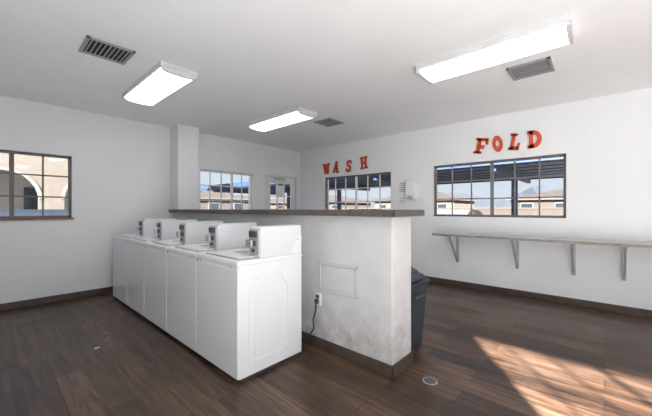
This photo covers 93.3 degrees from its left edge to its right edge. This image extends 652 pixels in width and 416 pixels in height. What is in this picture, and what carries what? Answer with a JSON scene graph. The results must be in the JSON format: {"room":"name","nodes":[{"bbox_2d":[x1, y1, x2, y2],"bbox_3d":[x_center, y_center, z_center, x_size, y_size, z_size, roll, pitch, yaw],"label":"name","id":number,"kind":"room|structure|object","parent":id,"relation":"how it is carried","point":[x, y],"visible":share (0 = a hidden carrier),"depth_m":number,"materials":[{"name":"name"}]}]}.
{"room":"laundry","nodes":[
{"label":"laundry","id":0,"kind":"room"},
{"bbox_2d":[0,95,299,303],"bbox_3d":[-2.763,-0.075,5.766,0.180,2.810,6.390,0,0,42],"label":"wall","id":1,"kind":"structure","parent":0,"point":[120,167],"depth_m":4.73,"materials":[{"name":"paint"}]},
{"bbox_2d":[0,150,70,218],"bbox_3d":[-4.225,-0.325,4.131,0.050,0.910,1.245,0,0,42],"label":"window","id":2,"kind":"structure","parent":1,"relation":"in","point":[11,173],"depth_m":4.28,"materials":[{"name":"brown metal"}]},
{"bbox_2d":[0,218,73,220],"bbox_3d":[-4.158,0.141,4.071,0.030,0.022,1.285,0,0,42],"label":"sill","id":3,"kind":"structure","parent":1,"relation":"attached to","point":[30,218],"depth_m":4.25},
{"bbox_2d":[0,286,112,310],"bbox_3d":[-3.081,1.282,5.271,0.014,0.095,4.870,0,0,42],"label":"baseboard","id":4,"kind":"structure","parent":1,"relation":"attached to","point":[50,299],"depth_m":4.38,"materials":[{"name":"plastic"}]},
{"bbox_2d":[200,169,251,208],"bbox_3d":[-2.097,-0.325,6.478,0.050,0.910,1.220,0,0,42],"label":"window","id":5,"kind":"structure","parent":1,"relation":"in","point":[231,186],"depth_m":6.54,"materials":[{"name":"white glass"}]},
{"bbox_2d":[265,174,296,208],"bbox_3d":[-1.119,0.261,7.535,0.120,2.139,0.998,0,0,42],"label":"door","id":6,"kind":"structure","parent":1,"relation":"in","point":[280,190],"depth_m":7.51,"materials":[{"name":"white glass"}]},
{"bbox_2d":[170,124,198,217],"bbox_3d":[-2.571,-0.075,5.587,0.345,2.810,0.375,0,0,42],"label":"wall column","id":7,"kind":"structure","parent":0,"point":[184,139],"depth_m":5.46,"materials":[{"name":"white paint"}]},
{"bbox_2d":[173,213,410,364],"bbox_3d":[-0.944,0.696,3.964,4.245,1.268,0.325,0,0,42],"label":"wall","id":8,"kind":"structure","parent":0,"point":[377,324],"depth_m":2.63,"materials":[{"name":"white paint"}]},
{"bbox_2d":[169,209,424,216],"bbox_3d":[-0.899,0.034,3.971,4.303,0.055,0.531,0,0,42],"label":"cap","id":9,"kind":"object","parent":8,"relation":"on","point":[369,213],"visible":1,"depth_m":2.91,"materials":[{"name":"laminate"}]},
{"bbox_2d":[301,292,321,334],"bbox_3d":[-0.120,0.996,2.943,0.225,0.428,0.078,0,0,30],"label":"power outlet","id":10,"kind":"object","parent":8,"relation":"attached to","point":[318,296],"depth_m":2.92,"materials":[{"name":"paint"}]},
{"bbox_2d":[319,261,357,298],"bbox_3d":[0.103,0.635,2.786,0.450,0.270,0.014,0,0,42],"label":"access panel","id":11,"kind":"object","parent":8,"relation":"attached to","point":[335,278],"visible":1,"depth_m":2.77,"materials":[{"name":"paint"}]},
{"bbox_2d":[301,331,412,378],"bbox_3d":[-0.939,1.280,3.960,4.259,0.100,0.353,0,0,42],"label":"baseboard","id":12,"kind":"structure","parent":8,"relation":"attached to","point":[390,371],"depth_m":2.62,"materials":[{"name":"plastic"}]},
{"bbox_2d":[0,0,651,151],"bbox_3d":[1.130,-1.580,2.236,10.690,0.200,6.390,0,0,42],"label":"ceiling","id":13,"kind":"structure","parent":0,"point":[353,63],"depth_m":3.06,"materials":[{"name":"white paint"}]},
{"bbox_2d":[78,35,135,64],"bbox_3d":[-2.045,-1.472,2.873,0.370,0.015,0.370,0,0,42],"label":"ceiling vent","id":14,"kind":"object","parent":13,"relation":"attached to","point":[92,46],"depth_m":2.86,"materials":[{"name":"white metal"}]},
{"bbox_2d":[122,61,197,105],"bbox_3d":[-1.993,-1.431,3.630,1.290,0.096,0.380,0,0,42],"label":"fluorescent ceiling light","id":15,"kind":"object","parent":13,"relation":"attached to","point":[162,80],"visible":1,"depth_m":3.45,"materials":[{"name":"white plastic"}]},
{"bbox_2d":[248,107,317,131],"bbox_3d":[-0.737,-1.431,5.015,1.290,0.096,0.400,0,0,42],"label":"fluorescent ceiling light","id":16,"kind":"object","parent":13,"relation":"attached to","point":[297,114],"visible":1,"depth_m":4.83,"materials":[{"name":"white plastic"}]},
{"bbox_2d":[314,118,343,126],"bbox_3d":[0.048,-1.472,5.234,0.360,0.015,0.380,0,0,42],"label":"ceiling vent","id":17,"kind":"object","parent":13,"relation":"attached to","point":[328,122],"depth_m":5.22,"materials":[{"name":"white metal"}]},
{"bbox_2d":[416,13,574,83],"bbox_3d":[1.522,-1.431,2.892,1.250,0.096,0.410,0,0,42],"label":"fluorescent ceiling light","id":18,"kind":"object","parent":13,"relation":"attached to","point":[557,32],"visible":1,"depth_m":2.72,"materials":[{"name":"white plastic"}]},
{"bbox_2d":[506,56,554,80],"bbox_3d":[2.160,-1.472,3.245,0.380,0.015,0.390,0,0,42],"label":"ceiling vent","id":19,"kind":"object","parent":13,"relation":"attached to","point":[544,65],"depth_m":3.23,"materials":[{"name":"white metal"}]},
{"bbox_2d":[0,282,651,415],"bbox_3d":[1.130,1.390,2.236,10.690,0.120,6.390,0,0,42],"label":"floor","id":20,"kind":"structure","parent":0,"point":[487,353],"depth_m":2.53,"materials":[{"name":"wood"}]},
{"bbox_2d":[113,218,176,306],"bbox_3d":[-2.720,0.738,4.624,0.685,1.185,0.671,0,0,42],"label":"washing machine","id":21,"kind":"object","parent":20,"relation":"on","point":[146,227],"visible":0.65,"depth_m":4.37,"materials":[{"name":"white metal"}]},
{"bbox_2d":[127,219,196,318],"bbox_3d":[-2.213,0.738,4.164,0.685,1.185,0.671,0,0,42],"label":"washing machine","id":22,"kind":"object","parent":20,"relation":"on","point":[166,229],"visible":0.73,"depth_m":3.90,"materials":[{"name":"white metal"}]},
{"bbox_2d":[144,221,222,333],"bbox_3d":[-1.705,0.738,3.704,0.685,1.185,0.671,0,0,42],"label":"washing machine","id":23,"kind":"object","parent":20,"relation":"on","point":[191,232],"visible":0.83,"depth_m":3.45,"materials":[{"name":"white metal"}]},
{"bbox_2d":[167,222,256,354],"bbox_3d":[-1.198,0.738,3.244,0.685,1.185,0.671,0,0,42],"label":"washing machine","id":24,"kind":"object","parent":20,"relation":"on","point":[181,259],"visible":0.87,"depth_m":2.99,"materials":[{"name":"white metal"}]},
{"bbox_2d":[196,224,301,382],"bbox_3d":[-0.691,0.738,2.785,0.683,1.185,0.671,0,0,42],"label":"washing machine","id":25,"kind":"object","parent":20,"relation":"on","point":[249,298],"visible":1,"depth_m":2.53,"materials":[{"name":"white metal"}]},
{"bbox_2d":[411,266,429,349],"bbox_3d":[0.718,0.940,3.020,0.464,0.780,0.457,0,0,42],"label":"trash can","id":26,"kind":"object","parent":20,"relation":"on","point":[419,282],"visible":0.38,"depth_m":2.91,"materials":[{"name":"plastic"}]},
{"bbox_2d":[423,377,437,384],"bbox_3d":[0.804,1.327,2.376,0.110,0.006,0.110,0,0,42],"label":"floor drain","id":27,"kind":"object","parent":20,"relation":"on","point":[428,380],"visible":1,"depth_m":2.37,"materials":[{"name":"silver metal"}]},
{"bbox_2d":[300,87,651,309],"bbox_3d":[3.282,-0.075,4.476,10.510,2.810,0.180,0,0,42],"label":"wall","id":28,"kind":"structure","parent":0,"point":[606,141],"depth_m":4.46,"materials":[{"name":"paint"}]},
{"bbox_2d":[322,156,367,174],"bbox_3d":[0.404,-0.973,6.948,1.306,0.306,0.021,0,0,42],"label":"wash letters","id":29,"kind":"object","parent":28,"relation":"attached to","point":[326,168],"visible":1,"depth_m":6.88},
{"bbox_2d":[325,172,390,209],"bbox_3d":[0.675,-0.310,6.819,1.820,0.880,0.050,0,0,42],"label":"window","id":30,"kind":"structure","parent":28,"relation":"in","point":[356,188],"depth_m":6.81,"materials":[{"name":"brown metal"}]},
{"bbox_2d":[398,182,404,192],"bbox_3d":[1.474,-0.420,5.988,0.170,0.220,0.005,0,0,42],"label":"notice","id":31,"kind":"object","parent":28,"relation":"attached to","point":[401,185],"visible":0.94,"depth_m":5.99,"materials":[{"name":"paper"}]},
{"bbox_2d":[398,196,405,203],"bbox_3d":[1.474,-0.170,5.988,0.170,0.160,0.005,0,0,42],"label":"notice","id":32,"kind":"object","parent":28,"relation":"attached to","point":[401,199],"visible":0.96,"depth_m":5.99,"materials":[{"name":"paper"}]},
{"bbox_2d":[405,180,417,199],"bbox_3d":[1.607,-0.350,5.791,0.220,0.360,0.119,0,0,42],"label":"wall dispenser","id":33,"kind":"object","parent":28,"relation":"attached to","point":[411,187],"visible":1,"depth_m":5.74,"materials":[{"name":"white plastic"}]},
{"bbox_2d":[434,154,565,217],"bbox_3d":[2.696,-0.325,4.987,1.906,0.910,0.050,0,0,42],"label":"window","id":34,"kind":"structure","parent":28,"relation":"in","point":[491,179],"depth_m":4.90,"materials":[{"name":"brown metal"}]},
{"bbox_2d":[473,130,541,153],"bbox_3d":[2.788,-1.029,4.786,0.942,0.279,0.021,0,0,42],"label":"wall letters","id":35,"kind":"object","parent":28,"relation":"attached to","point":[533,132],"visible":1,"depth_m":4.72},
{"bbox_2d":[425,276,651,318],"bbox_3d":[3.150,1.280,4.464,10.330,0.100,0.014,0,0,42],"label":"baseboard","id":36,"kind":"structure","parent":28,"relation":"attached to","point":[633,311],"depth_m":4.39,"materials":[{"name":"wood"}]},
{"bbox_2d":[432,232,651,280],"bbox_3d":[3.589,0.655,3.753,4.524,0.510,0.474,0,0,42],"label":"shelf","id":37,"kind":"object","parent":28,"relation":"attached to","point":[572,241],"visible":1,"depth_m":4.17,"materials":[{"name":"metal"}]},
{"label":"outside","id":38,"kind":"structure","parent":0,"visible":0},
{"bbox_3d":[-9.326,1.555,190.691,570.000,0.190,570.000,0,0,42],"label":"ground","id":39,"kind":"structure","parent":38,"visible":0},
{"bbox_2d":[0,153,67,208],"bbox_3d":[-11.837,-1.205,11.138,3.500,5.330,13.800,0,0,42],"label":"building","id":40,"kind":"structure","parent":39,"relation":"on","point":[24,185],"depth_m":11.36,"materials":[{"name":"beige paint"}]},
{"bbox_2d":[0,209,67,215],"bbox_3d":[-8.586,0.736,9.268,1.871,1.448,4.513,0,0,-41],"label":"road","id":41,"kind":"structure","parent":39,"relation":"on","point":[3,212],"depth_m":8.42,"materials":[{"name":"grey asphalt"}]},
{"bbox_2d":[200,190,247,208],"bbox_3d":[-17.403,-0.605,37.378,10.000,4.130,14.000,0,0,42],"label":"house","id":42,"kind":"structure","parent":39,"relation":"on","point":[204,194],"depth_m":36.62,"materials":[{"name":"brown paint"}]},
{"bbox_2d":[238,195,286,207],"bbox_3d":[-15.683,-0.605,60.117,10.000,4.130,14.000,0,0,42],"label":"house","id":43,"kind":"structure","parent":39,"relation":"on","point":[272,201],"depth_m":60.03,"materials":[{"name":"beige paint"}]},
{"bbox_2d":[329,195,373,207],"bbox_3d":[1.267,-0.605,60.946,13.000,4.130,10.000,0,0,42],"label":"house","id":44,"kind":"structure","parent":39,"relation":"on","point":[331,198],"depth_m":56.45,"materials":[{"name":"brown paint"}]},
{"bbox_2d":[200,157,562,214],"bbox_3d":[0.954,-0.055,16.683,23.100,3.030,6.100,0,0,42],"label":"carport","id":45,"kind":"object","parent":39,"relation":"on","point":[548,166],"visible":0.27,"depth_m":12.32,"materials":[{"name":"grey metal"}]},
{"bbox_2d":[270,208,562,215],"bbox_3d":[1.372,0.685,31.288,80.000,1.550,0.300,0,0,42],"label":"wall","id":46,"kind":"structure","parent":39,"relation":"on","point":[485,211],"depth_m":20.67,"materials":[{"name":"brown paint"}]},
{"bbox_2d":[372,191,478,207],"bbox_3d":[15.945,-0.705,50.337,14.000,4.330,10.000,0,0,42],"label":"house","id":47,"kind":"structure","parent":39,"relation":"on","point":[466,203],"depth_m":45.51,"materials":[{"name":"beige paint"}]},
{"bbox_2d":[354,185,556,207],"bbox_3d":[100.122,-7.239,239.937,474.000,17.538,80.000,0,0,42],"label":"mountain ridge","id":48,"kind":"object","parent":39,"relation":"on","point":[482,203],"visible":0.09,"depth_m":205.54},
{"bbox_2d":[437,209,482,214],"bbox_3d":[5.121,0.736,12.347,1.871,1.448,4.513,0,0,42],"label":"car","id":49,"kind":"object","parent":39,"relation":"on","point":[439,211],"visible":0.06,"depth_m":11.38,"materials":[{"name":"white paint"}]},
{"bbox_2d":[506,189,562,207],"bbox_3d":[32.104,-0.555,38.384,15.000,4.030,10.000,0,0,42],"label":"house","id":50,"kind":"structure","parent":39,"relation":"on","point":[522,202],"depth_m":37.98,"materials":[{"name":"brown paint"}]}
]}

